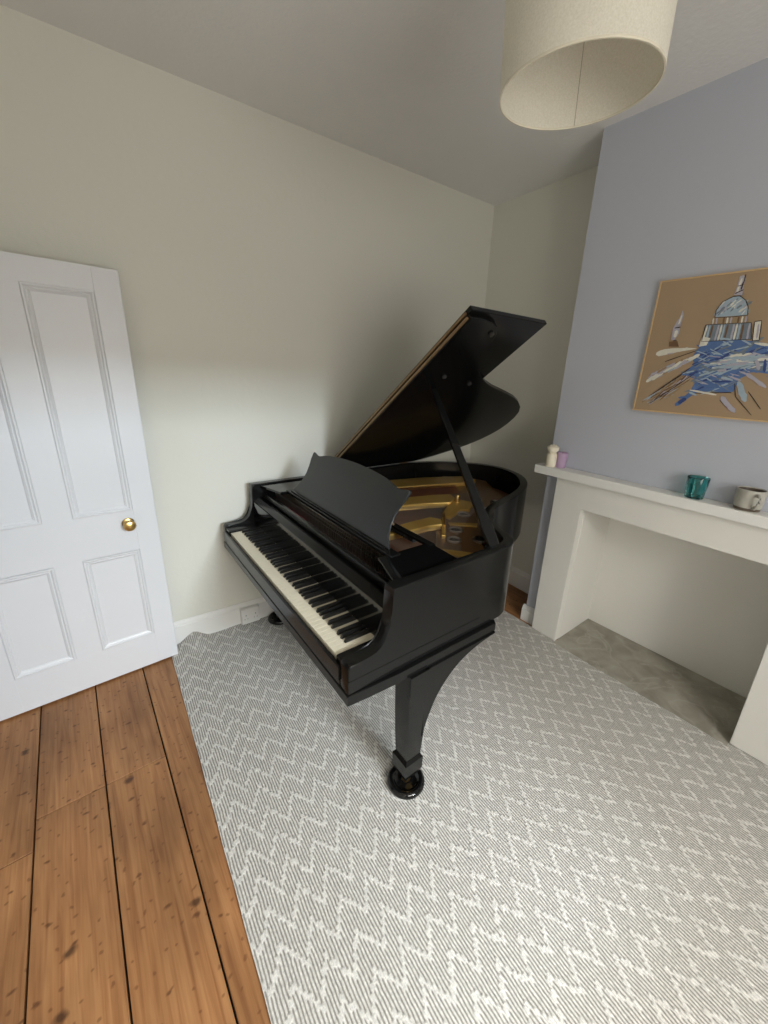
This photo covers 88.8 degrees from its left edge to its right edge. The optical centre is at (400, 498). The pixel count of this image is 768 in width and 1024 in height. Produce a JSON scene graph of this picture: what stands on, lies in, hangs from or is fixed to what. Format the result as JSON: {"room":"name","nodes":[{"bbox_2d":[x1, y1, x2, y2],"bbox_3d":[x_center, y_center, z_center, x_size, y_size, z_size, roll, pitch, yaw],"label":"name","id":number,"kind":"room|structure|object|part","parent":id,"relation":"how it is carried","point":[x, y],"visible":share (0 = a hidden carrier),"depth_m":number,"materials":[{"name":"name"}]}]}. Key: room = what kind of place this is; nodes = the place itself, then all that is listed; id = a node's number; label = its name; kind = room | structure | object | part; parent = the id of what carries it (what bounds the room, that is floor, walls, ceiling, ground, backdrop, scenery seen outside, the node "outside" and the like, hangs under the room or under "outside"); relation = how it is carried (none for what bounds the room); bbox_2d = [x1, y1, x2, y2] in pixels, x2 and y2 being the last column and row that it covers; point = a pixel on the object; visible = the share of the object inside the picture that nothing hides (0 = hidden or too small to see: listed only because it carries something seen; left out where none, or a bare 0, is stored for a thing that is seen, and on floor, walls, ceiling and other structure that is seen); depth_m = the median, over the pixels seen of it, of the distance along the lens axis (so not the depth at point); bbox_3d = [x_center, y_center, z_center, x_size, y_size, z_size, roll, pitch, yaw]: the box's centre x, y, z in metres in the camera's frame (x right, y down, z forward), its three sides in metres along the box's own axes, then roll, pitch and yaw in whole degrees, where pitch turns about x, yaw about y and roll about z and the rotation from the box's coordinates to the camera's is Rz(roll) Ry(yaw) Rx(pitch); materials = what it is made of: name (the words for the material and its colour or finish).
{"room":"music room","nodes":[
{"label":"music room","id":0,"kind":"room"},
{"bbox_2d":[0,4,493,621],"bbox_3d":[-1.157,-0.503,2.181,4.900,2.854,0.200,-10,22,-34],"label":"wall","id":1,"kind":"structure","parent":0,"point":[280,280],"depth_m":2.09,"materials":[{"name":"paint"}]},
{"bbox_2d":[173,597,273,644],"bbox_3d":[-0.711,0.702,2.806,3.179,0.157,0.020,-10,22,-34],"label":"baseboard","id":2,"kind":"structure","parent":1,"relation":"attached to","point":[217,620],"depth_m":2.48,"materials":[{"name":"white paint"}]},
{"bbox_2d":[240,604,259,624],"bbox_3d":[-0.987,0.764,2.576,0.116,0.108,0.044,-10,22,-34],"label":"wall socket","id":3,"kind":"object","parent":1,"relation":"attached to","point":[251,613],"visible":1,"depth_m":2.56,"materials":[{"name":"white plastic"}]},
{"bbox_2d":[0,583,745,1023],"bbox_3d":[0.348,1.194,1.734,4.670,0.030,5.796,-12,23,-38],"label":"floor","id":4,"kind":"structure","parent":0,"point":[62,958],"depth_m":1.31,"materials":[{"name":"brown wood"}]},
{"bbox_2d":[36,667,237,1023],"bbox_3d":[0.025,1.421,1.154,5.300,0.065,4.600,-10,22,-34],"label":"floorboard gap","id":5,"kind":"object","parent":4,"relation":"attached to","point":[142,667],"depth_m":1.33,"materials":[{"name":"black wood"}]},
{"bbox_2d":[172,611,767,1023],"bbox_3d":[0.427,1.153,1.714,2.092,0.063,3.260,-11,22,-35],"label":"area rug","id":6,"kind":"object","parent":4,"relation":"on","point":[573,848],"visible":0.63,"depth_m":1.44,"materials":[{"name":"grey carpet"}]},
{"bbox_2d":[268,612,282,624],"bbox_3d":[-0.814,0.803,2.648,0.156,0.028,0.156,-11,22,-36],"label":"cup","id":7,"kind":"object","parent":6,"relation":"on","point":[273,619],"visible":0.46,"depth_m":2.60,"materials":[{"name":"black paint"}]},
{"bbox_2d":[223,305,546,781],"bbox_3d":[0.187,-0.003,2.275,1.977,1.875,1.483,-11,22,-36],"label":"grand piano","id":8,"kind":"object","parent":6,"relation":"on","point":[386,576],"visible":1,"depth_m":1.72,"materials":[{"name":"black paint"}]},
{"bbox_3d":[-0.917,0.080,2.330,0.260,0.332,0.052,-11,22,-36],"label":"arm","id":9,"kind":"part","parent":8,"relation":"part of","materials":[{"name":"black paint"}]},
{"bbox_3d":[-0.597,0.432,1.792,0.021,0.021,1.326,-11,22,-36],"label":"key rail","id":10,"kind":"part","parent":8,"relation":"part of","materials":[{"name":"black paint"}]},
{"bbox_3d":[-0.442,0.183,1.830,0.038,0.020,1.326,-11,22,-36],"label":"fallboard rail","id":11,"kind":"part","parent":8,"relation":"part of","materials":[{"name":"black paint"}]},
{"bbox_2d":[286,489,434,557],"bbox_3d":[-0.253,0.076,1.927,0.227,0.016,1.010,-11,22,-36],"label":"desk tray","id":12,"kind":"object","parent":8,"relation":"on","point":[379,545],"depth_m":1.70,"materials":[{"name":"black paint"}]},
{"bbox_3d":[-0.073,0.450,1.301,0.260,0.332,0.052,-11,22,-36],"label":"arm","id":13,"kind":"part","parent":8,"relation":"part of","materials":[{"name":"black paint"}]},
{"bbox_3d":[0.038,0.853,1.526,0.091,0.480,0.091,-11,22,-36],"label":"leg","id":14,"kind":"part","parent":8,"relation":"part of","materials":[{"name":"black paint"}]},
{"bbox_3d":[0.080,0.538,1.425,0.620,0.004,0.006,-11,22,-36],"label":"moulding","id":15,"kind":"part","parent":8,"relation":"part of","materials":[{"name":"black paint"}]},
{"bbox_3d":[0.397,-0.537,2.434,1.291,0.881,1.188,-11,22,-36],"label":"lid","id":16,"kind":"part","parent":8,"relation":"part of","materials":[{"name":"black wood"}]},
{"bbox_3d":[0.290,0.051,2.383,1.440,0.049,1.312,-11,22,-36],"label":"cast iron plate","id":17,"kind":"part","parent":8,"relation":"part of","materials":[{"name":"gold metal"}]},
{"bbox_2d":[387,766,424,799],"bbox_3d":[0.024,1.170,1.628,0.156,0.028,0.156,-11,22,-36],"label":"cup","id":18,"kind":"object","parent":6,"relation":"on","point":[409,790],"visible":0.8,"depth_m":1.60,"materials":[{"name":"black paint"}]},
{"bbox_2d":[553,619,745,744],"bbox_3d":[1.454,1.035,2.346,0.464,0.030,0.917,-11,23,-37],"label":"hearth slab","id":19,"kind":"object","parent":4,"relation":"on","point":[712,708],"visible":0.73,"depth_m":2.27,"materials":[{"name":"grey stone"}]},
{"bbox_2d":[0,0,767,205],"bbox_3d":[0.041,-1.384,0.231,4.900,0.120,4.300,-10,22,-34],"label":"ceiling","id":20,"kind":"structure","parent":0,"point":[413,86],"depth_m":1.58,"materials":[{"name":"paint"}]},
{"bbox_2d":[499,0,677,130],"bbox_3d":[0.431,-1.223,0.862,0.365,0.540,0.386,17,23,38],"label":"pendant lamp","id":21,"kind":"object","parent":20,"relation":"hanging from","point":[567,64],"visible":1,"depth_m":0.97,"materials":[{"name":"beige fabric"}]},
{"bbox_2d":[469,166,597,574],"bbox_3d":[1.877,-0.311,2.008,0.420,2.854,3.700,-10,22,-34],"label":"wall","id":22,"kind":"structure","parent":0,"point":[538,239],"depth_m":2.76,"materials":[{"name":"paint"}]},
{"bbox_2d":[508,565,530,593],"bbox_3d":[0.864,0.609,3.315,0.018,0.157,0.980,-10,22,-34],"label":"baseboard","id":23,"kind":"structure","parent":22,"relation":"attached to","point":[518,578],"depth_m":3.17,"materials":[{"name":"white paint"}]},
{"bbox_2d":[527,58,767,608],"bbox_3d":[1.577,-0.316,1.967,0.460,2.844,1.455,-11,23,-37],"label":"wall","id":24,"kind":"structure","parent":0,"point":[681,188],"depth_m":1.84,"materials":[{"name":"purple paint"}]},
{"bbox_2d":[520,603,534,624],"bbox_3d":[0.903,0.816,2.742,0.022,0.118,0.113,-11,23,-37],"label":"baseboard","id":25,"kind":"structure","parent":24,"relation":"attached to","point":[527,613],"depth_m":2.74,"materials":[{"name":"white paint"}]},
{"bbox_2d":[532,463,767,764],"bbox_3d":[1.323,0.517,2.052,0.099,1.121,1.537,-11,23,-37],"label":"fireplace surround","id":26,"kind":"object","parent":24,"relation":"attached to","point":[713,524],"visible":1,"depth_m":1.99,"materials":[{"name":"white paint"}]},
{"bbox_2d":[545,444,558,466],"bbox_3d":[0.913,-0.259,2.353,0.068,0.134,0.068,-11,23,-37],"label":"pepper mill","id":27,"kind":"object","parent":26,"relation":"on","point":[551,457],"visible":1,"depth_m":2.33,"materials":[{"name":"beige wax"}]},
{"bbox_2d":[555,452,567,467],"bbox_3d":[0.965,-0.230,2.342,0.065,0.090,0.065,-11,23,-37],"label":"pillar candle","id":28,"kind":"object","parent":26,"relation":"on","point":[561,460],"visible":0.99,"depth_m":2.32,"materials":[{"name":"purple wax"}]},
{"bbox_2d":[534,463,767,529],"bbox_3d":[1.345,0.008,1.888,0.098,0.051,1.537,-11,23,-37],"label":"mantel shelf","id":29,"kind":"object","parent":26,"relation":"attached to","point":[714,509],"depth_m":1.92,"materials":[{"name":"white paint"}]},
{"bbox_2d":[684,475,710,499],"bbox_3d":[1.384,-0.051,1.829,0.089,0.100,0.089,-11,23,-37],"label":"glass tumbler","id":30,"kind":"object","parent":26,"relation":"on","point":[696,487],"visible":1,"depth_m":1.80,"materials":[{"name":"teal glass"}]},
{"bbox_2d":[733,486,767,512],"bbox_3d":[1.502,0.008,1.673,0.102,0.094,0.124,-2,18,-14],"label":"mug","id":31,"kind":"object","parent":26,"relation":"on","point":[749,499],"visible":1,"depth_m":1.65,"materials":[{"name":"ceramic"}]},
{"bbox_3d":[1.478,0.019,1.621,0.013,0.070,0.040,9,19,18],"label":"mug handle","id":32,"kind":"part","parent":31,"relation":"part of","materials":[{"name":"ceramic"}]},
{"bbox_2d":[559,511,767,714],"bbox_3d":[1.515,0.575,2.232,0.400,0.940,0.949,-11,23,-37],"label":"fireplace recess","id":33,"kind":"object","parent":24,"relation":"attached to","point":[703,609],"depth_m":2.36,"materials":[{"name":"white paint"}]},
{"bbox_2d":[632,267,767,422],"bbox_3d":[1.411,-0.651,1.690,0.024,0.590,0.640,-12,23,-37],"label":"framed painting","id":34,"kind":"object","parent":24,"relation":"attached to","point":[706,354],"visible":1,"depth_m":1.73,"materials":[{"name":"brown fabric"}]},
{"bbox_3d":[-0.933,0.193,0.055,0.140,2.854,3.700,-10,22,-34],"label":"wall","id":35,"kind":"structure","parent":0,"visible":0},
{"bbox_2d":[0,251,177,720],"bbox_3d":[-1.538,0.035,1.734,0.773,1.990,0.104,-13,23,-39],"label":"door","id":36,"kind":"structure","parent":35,"relation":"in","point":[85,600],"depth_m":1.78,"materials":[{"name":"white paint"}]},
{"bbox_3d":[-1.660,-0.335,1.525,0.225,0.980,0.035,-13,23,-39],"label":"panel","id":37,"kind":"part","parent":36,"relation":"part of","materials":[{"name":"white paint"}]},
{"bbox_3d":[-1.701,0.578,1.819,0.225,0.510,0.035,-13,23,-39],"label":"panel","id":38,"kind":"part","parent":36,"relation":"part of","materials":[{"name":"white paint"}]},
{"bbox_3d":[-1.409,-0.391,1.736,0.232,0.980,0.035,-13,23,-39],"label":"panel","id":39,"kind":"part","parent":36,"relation":"part of","materials":[{"name":"white paint"}]},
{"bbox_3d":[-1.450,0.521,2.031,0.232,0.510,0.035,-13,23,-39],"label":"panel","id":40,"kind":"part","parent":36,"relation":"part of","materials":[{"name":"white paint"}]},
{"bbox_3d":[-1.335,0.131,1.930,0.054,0.054,0.065,-13,23,-39],"label":"knob","id":41,"kind":"part","parent":36,"relation":"part of","materials":[{"name":"gold metal"}]}
]}

